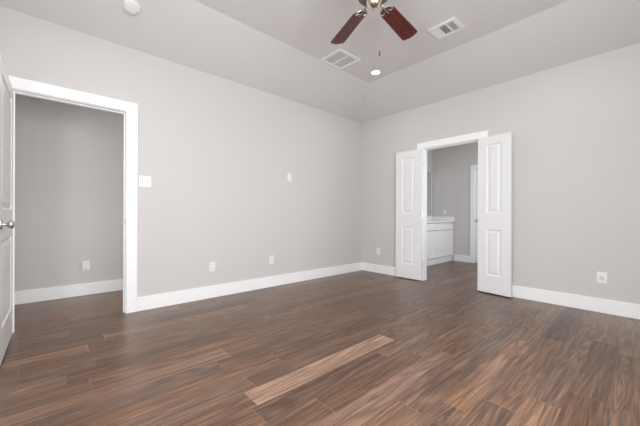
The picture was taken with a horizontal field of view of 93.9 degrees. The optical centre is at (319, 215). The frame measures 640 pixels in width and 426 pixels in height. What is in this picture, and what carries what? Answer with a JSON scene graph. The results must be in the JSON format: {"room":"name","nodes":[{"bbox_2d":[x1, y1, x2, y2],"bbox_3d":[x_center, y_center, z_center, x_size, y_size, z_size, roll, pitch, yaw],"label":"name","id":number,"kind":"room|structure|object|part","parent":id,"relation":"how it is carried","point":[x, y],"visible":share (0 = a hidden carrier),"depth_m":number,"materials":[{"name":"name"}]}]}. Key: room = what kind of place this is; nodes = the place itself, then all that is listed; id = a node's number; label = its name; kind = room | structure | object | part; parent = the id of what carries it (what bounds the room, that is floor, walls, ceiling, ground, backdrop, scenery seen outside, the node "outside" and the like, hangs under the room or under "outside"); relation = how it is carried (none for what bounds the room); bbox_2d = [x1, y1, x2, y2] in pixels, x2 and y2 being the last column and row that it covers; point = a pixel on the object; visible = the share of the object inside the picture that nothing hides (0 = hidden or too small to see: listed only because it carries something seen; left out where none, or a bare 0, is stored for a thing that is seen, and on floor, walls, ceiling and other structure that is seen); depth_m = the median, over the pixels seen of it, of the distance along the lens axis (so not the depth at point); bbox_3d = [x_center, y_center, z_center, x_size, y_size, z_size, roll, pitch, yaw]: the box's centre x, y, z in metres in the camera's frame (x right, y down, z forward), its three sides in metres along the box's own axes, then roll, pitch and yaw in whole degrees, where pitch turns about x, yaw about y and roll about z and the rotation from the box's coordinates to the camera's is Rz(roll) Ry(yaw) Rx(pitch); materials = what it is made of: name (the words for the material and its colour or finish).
{"room":"empty bedroom","nodes":[
{"label":"empty bedroom","id":0,"kind":"room"},
{"bbox_2d":[15,94,122,291],"bbox_3d":[-2.774,-0.368,4.029,5.000,2.745,0.120,0,0,-42],"label":"wall","id":1,"kind":"structure","parent":0,"point":[69,158],"depth_m":3.65,"materials":[{"name":"paint"}]},
{"bbox_2d":[14,279,122,304],"bbox_3d":[-2.734,0.931,3.979,5.000,0.146,0.015,0,0,-42],"label":"baseboard","id":2,"kind":"structure","parent":1,"relation":"attached to","point":[36,295],"depth_m":3.65,"materials":[{"name":"white paint"}]},
{"bbox_2d":[82,261,89,269],"bbox_3d":[-2.958,0.631,3.779,0.072,0.117,0.008,0,0,-42],"label":"wall outlet","id":3,"kind":"object","parent":1,"relation":"attached to","point":[85,264],"visible":1,"depth_m":3.78,"materials":[{"name":"white plastic"}]},
{"bbox_2d":[0,6,362,296],"bbox_3d":[-1.132,-0.362,3.942,5.320,2.745,0.120,0,0,-42],"label":"wall","id":4,"kind":"structure","parent":0,"point":[218,154],"depth_m":3.72,"materials":[{"name":"paint"}]},
{"bbox_2d":[0,54,14,364],"bbox_3d":[-2.350,-0.029,2.223,0.169,2.045,0.816,0,0,-41],"label":"door","id":5,"kind":"structure","parent":4,"relation":"in","point":[7,224],"depth_m":2.20,"materials":[{"name":"white paint"}]},
{"bbox_3d":[-2.080,0.060,2.000,0.057,0.056,0.056,0,0,-41],"label":"knob","id":6,"kind":"part","parent":5,"relation":"part of","materials":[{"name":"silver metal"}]},
{"bbox_2d":[8,75,137,332],"bbox_3d":[-2.337,-0.084,2.842,1.023,2.179,0.138,0,0,-42],"label":"door frame","id":7,"kind":"structure","parent":4,"relation":"attached to","point":[20,86],"depth_m":3.08,"materials":[{"name":"white paint"}]},
{"bbox_3d":[-2.293,-1.124,2.798,0.827,0.098,0.018,0,0,-42],"label":"head casing","id":8,"kind":"part","parent":7,"relation":"part of","materials":[{"name":"white paint"}]},
{"bbox_3d":[-1.954,-0.082,3.108,0.098,2.179,0.018,0,0,-42],"label":"casing","id":9,"kind":"part","parent":7,"relation":"part of","materials":[{"name":"white paint"}]},
{"bbox_2d":[139,175,150,186],"bbox_3d":[-1.864,-0.365,3.188,0.117,0.118,0.016,0,0,-42],"label":"light switch","id":10,"kind":"object","parent":4,"relation":"attached to","point":[144,181],"visible":1,"depth_m":3.19,"materials":[{"name":"white plastic"}]},
{"bbox_2d":[209,262,214,271],"bbox_3d":[-1.326,0.629,3.684,0.072,0.117,0.008,0,0,-42],"label":"wall outlet","id":11,"kind":"object","parent":4,"relation":"attached to","point":[211,264],"visible":1,"depth_m":3.67,"materials":[{"name":"white plastic"}]},
{"bbox_2d":[137,262,361,311],"bbox_3d":[-1.092,0.938,3.892,5.080,0.146,0.015,0,0,-42],"label":"baseboard","id":12,"kind":"structure","parent":4,"relation":"attached to","point":[177,297],"depth_m":3.87,"materials":[{"name":"white paint"}]},
{"bbox_2d":[269,256,273,263],"bbox_3d":[-0.692,0.630,4.257,0.072,0.117,0.008,0,0,-42],"label":"wall outlet","id":13,"kind":"object","parent":4,"relation":"attached to","point":[271,258],"visible":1,"depth_m":4.25,"materials":[{"name":"white plastic"}]},
{"bbox_2d":[287,173,290,180],"bbox_3d":[-0.458,-0.574,4.464,0.072,0.118,0.007,0,0,-42],"label":"blank wall plate","id":14,"kind":"object","parent":4,"relation":"attached to","point":[288,174],"visible":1,"depth_m":4.46,"materials":[{"name":"white plastic"}]},
{"bbox_2d":[0,261,639,425],"bbox_3d":[0.797,1.018,3.451,10.986,0.001,6.220,0,0,-42],"label":"floor","id":15,"kind":"structure","parent":0,"point":[357,348],"depth_m":2.14,"materials":[{"name":"brown wood"}]},
{"bbox_2d":[427,216,454,265],"bbox_3d":[2.228,0.521,6.406,1.756,1.005,0.547,0,0,-42],"label":"bathroom vanity","id":16,"kind":"object","parent":15,"relation":"on","point":[439,228],"visible":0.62,"depth_m":6.41,"materials":[{"name":"white paint"}]},
{"bbox_3d":[2.266,0.236,6.117,0.400,0.141,0.020,0,0,-42],"label":"drawer","id":17,"kind":"part","parent":16,"relation":"part of","materials":[{"name":"white paint"}]},
{"bbox_3d":[2.265,0.606,6.117,0.400,0.565,0.020,0,0,-42],"label":"cabinet door","id":18,"kind":"part","parent":16,"relation":"part of","materials":[{"name":"white paint"}]},
{"bbox_3d":[2.572,0.237,6.394,0.401,0.141,0.020,0,0,-42],"label":"drawer","id":19,"kind":"part","parent":16,"relation":"part of","materials":[{"name":"white paint"}]},
{"bbox_3d":[2.571,0.607,6.394,0.401,0.565,0.020,0,0,-42],"label":"cabinet door","id":20,"kind":"part","parent":16,"relation":"part of","materials":[{"name":"white paint"}]},
{"bbox_2d":[427,220,454,222],"bbox_3d":[2.230,0.129,6.406,1.756,0.040,0.547,0,0,-42],"label":"countertop","id":21,"kind":"structure","parent":16,"relation":"on","point":[428,221],"depth_m":6.48,"materials":[{"name":"white stone"}]},
{"bbox_3d":[2.877,0.609,6.671,0.401,0.565,0.020,0,0,-42],"label":"cabinet door","id":22,"kind":"part","parent":16,"relation":"part of","materials":[{"name":"white paint"}]},
{"bbox_3d":[2.879,0.239,6.671,0.401,0.141,0.020,0,0,-42],"label":"drawer","id":23,"kind":"part","parent":16,"relation":"part of","materials":[{"name":"white paint"}]},
{"bbox_2d":[0,0,639,122],"bbox_3d":[0.406,-1.955,2.246,5.320,0.453,4.690,0,0,-42],"label":"ceiling","id":24,"kind":"structure","parent":0,"point":[275,47],"depth_m":3.26,"materials":[{"name":"paint"}]},
{"bbox_2d":[123,0,140,14],"bbox_3d":[-1.722,-1.903,2.737,0.141,0.081,0.134,0,0,-28],"label":"smoke detector","id":25,"kind":"object","parent":24,"relation":"attached to","point":[132,7],"visible":1,"depth_m":2.71,"materials":[{"name":"white plastic"}]},
{"bbox_2d":[320,48,360,69],"bbox_3d":[0.264,-2.025,3.893,0.386,0.014,0.366,0,0,-42],"label":"ceiling vent","id":26,"kind":"object","parent":24,"relation":"in","point":[340,59],"visible":1,"depth_m":3.88,"materials":[{"name":"white metal"}]},
{"bbox_2d":[331,0,416,56],"bbox_3d":[0.438,-1.612,2.282,1.227,0.836,1.257,0,0,-42],"label":"ceiling fan","id":27,"kind":"object","parent":24,"relation":"hanging from","point":[401,26],"visible":1,"depth_m":2.53,"materials":[{"name":"brown wood"}]},
{"bbox_3d":[0.249,-1.644,2.631,0.142,0.036,0.503,0,0,-22],"label":"blade","id":28,"kind":"part","parent":27,"relation":"part of","materials":[{"name":"brown wood"}]},
{"bbox_3d":[0.676,-1.642,2.562,0.142,0.036,0.503,0,0,41],"label":"blade","id":29,"kind":"part","parent":27,"relation":"part of","materials":[{"name":"brown wood"}]},
{"bbox_2d":[370,70,380,74],"bbox_3d":[0.790,-2.026,4.239,0.160,0.006,0.160,0,0,-42],"label":"recessed light","id":30,"kind":"object","parent":24,"relation":"in","point":[373,72],"visible":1,"depth_m":4.23,"materials":[{"name":"white plastic"}]},
{"bbox_2d":[427,17,464,39],"bbox_3d":[1.366,-2.021,3.240,0.252,0.012,0.300,0,0,-42],"label":"ceiling vent","id":31,"kind":"object","parent":24,"relation":"in","point":[453,25],"visible":1,"depth_m":3.23,"materials":[{"name":"white metal"}]},
{"bbox_2d":[427,150,431,215],"bbox_3d":[1.826,-0.350,6.493,2.490,2.745,0.120,0,0,-42],"label":"wall","id":32,"kind":"structure","parent":0,"point":[429,152],"depth_m":7.11,"materials":[{"name":"paint"}]},
{"bbox_2d":[427,172,431,214],"bbox_3d":[2.082,-0.517,6.637,1.602,1.020,0.008,0,0,-42],"label":"wall mirror","id":33,"kind":"object","parent":32,"relation":"attached to","point":[429,175],"visible":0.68,"depth_m":7.10,"materials":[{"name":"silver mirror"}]},
{"bbox_2d":[427,216,454,220],"bbox_3d":[2.228,0.064,6.408,1.756,0.090,0.542,0,0,-42],"label":"backsplash","id":34,"kind":"structure","parent":32,"relation":"attached to","point":[428,217],"depth_m":7.02,"materials":[{"name":"white stone"}]},
{"bbox_2d":[432,142,477,260],"bbox_3d":[3.637,-0.344,6.255,0.120,2.745,2.660,0,0,-42],"label":"wall","id":35,"kind":"structure","parent":0,"point":[450,165],"depth_m":6.78,"materials":[{"name":"paint"}]},
{"bbox_2d":[454,254,469,262],"bbox_3d":[3.166,0.954,6.670,0.015,0.146,0.340,0,0,-42],"label":"baseboard","id":36,"kind":"structure","parent":35,"relation":"attached to","point":[462,258],"depth_m":6.65,"materials":[{"name":"white paint"}]},
{"bbox_2d":[470,164,477,262],"bbox_3d":[3.654,-0.036,6.222,0.138,2.130,0.966,0,0,-42],"label":"door frame","id":37,"kind":"structure","parent":35,"relation":"attached to","point":[473,168],"depth_m":6.49,"materials":[{"name":"white paint"}]},
{"bbox_3d":[3.317,-0.037,6.505,0.018,2.130,0.094,0,0,-42],"label":"casing","id":38,"kind":"part","parent":37,"relation":"part of","materials":[{"name":"white paint"}]},
{"bbox_2d":[476,169,477,262],"bbox_3d":[3.619,0.011,6.191,0.102,2.012,0.760,0,0,-42],"label":"door","id":39,"kind":"structure","parent":35,"relation":"in","point":[477,169],"depth_m":6.46,"materials":[{"name":"white paint"}]},
{"bbox_2d":[362,43,639,304],"bbox_3d":[2.369,-0.348,3.945,0.120,2.745,4.570,0,0,-42],"label":"wall","id":40,"kind":"structure","parent":0,"point":[575,126],"depth_m":3.44,"materials":[{"name":"paint"}]},
{"bbox_2d":[396,149,422,279],"bbox_3d":[1.432,-0.016,4.810,0.041,2.045,0.453,0,0,-45],"label":"door","id":41,"kind":"structure","parent":40,"relation":"in","point":[409,164],"depth_m":4.79,"materials":[{"name":"white paint"}]},
{"bbox_2d":[417,130,487,291],"bbox_3d":[1.934,-0.059,4.412,0.138,2.162,1.037,0,0,-42],"label":"door frame","id":42,"kind":"structure","parent":40,"relation":"attached to","point":[473,137],"depth_m":4.69,"materials":[{"name":"white paint"}]},
{"bbox_3d":[1.573,-0.060,4.721,0.018,2.162,0.094,0,0,-42],"label":"casing","id":43,"kind":"part","parent":42,"relation":"part of","materials":[{"name":"white paint"}]},
{"bbox_3d":[1.893,-1.093,4.371,0.018,0.094,0.849,0,0,-42],"label":"head casing","id":44,"kind":"part","parent":42,"relation":"part of","materials":[{"name":"white paint"}]},
{"bbox_3d":[2.205,-0.058,4.021,0.018,2.162,0.094,0,0,-42],"label":"casing","id":45,"kind":"part","parent":42,"relation":"part of","materials":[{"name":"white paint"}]},
{"bbox_2d":[477,132,512,296],"bbox_3d":[2.258,-0.015,3.879,0.041,2.045,0.421,0,0,-34],"label":"door","id":46,"kind":"structure","parent":40,"relation":"in","point":[494,270],"depth_m":3.85,"materials":[{"name":"white paint"}]},
{"bbox_2d":[362,262,639,318],"bbox_3d":[2.279,0.951,3.938,0.015,0.146,4.435,0,0,-42],"label":"baseboard","id":47,"kind":"structure","parent":40,"relation":"attached to","point":[630,310],"depth_m":3.35,"materials":[{"name":"white paint"}]},
{"bbox_2d":[597,272,606,283],"bbox_3d":[2.983,0.657,3.163,0.010,0.120,0.082,0,0,-42],"label":"wall outlet","id":48,"kind":"object","parent":40,"relation":"attached to","point":[601,276],"visible":1,"depth_m":3.16,"materials":[{"name":"white plastic"}]}
]}

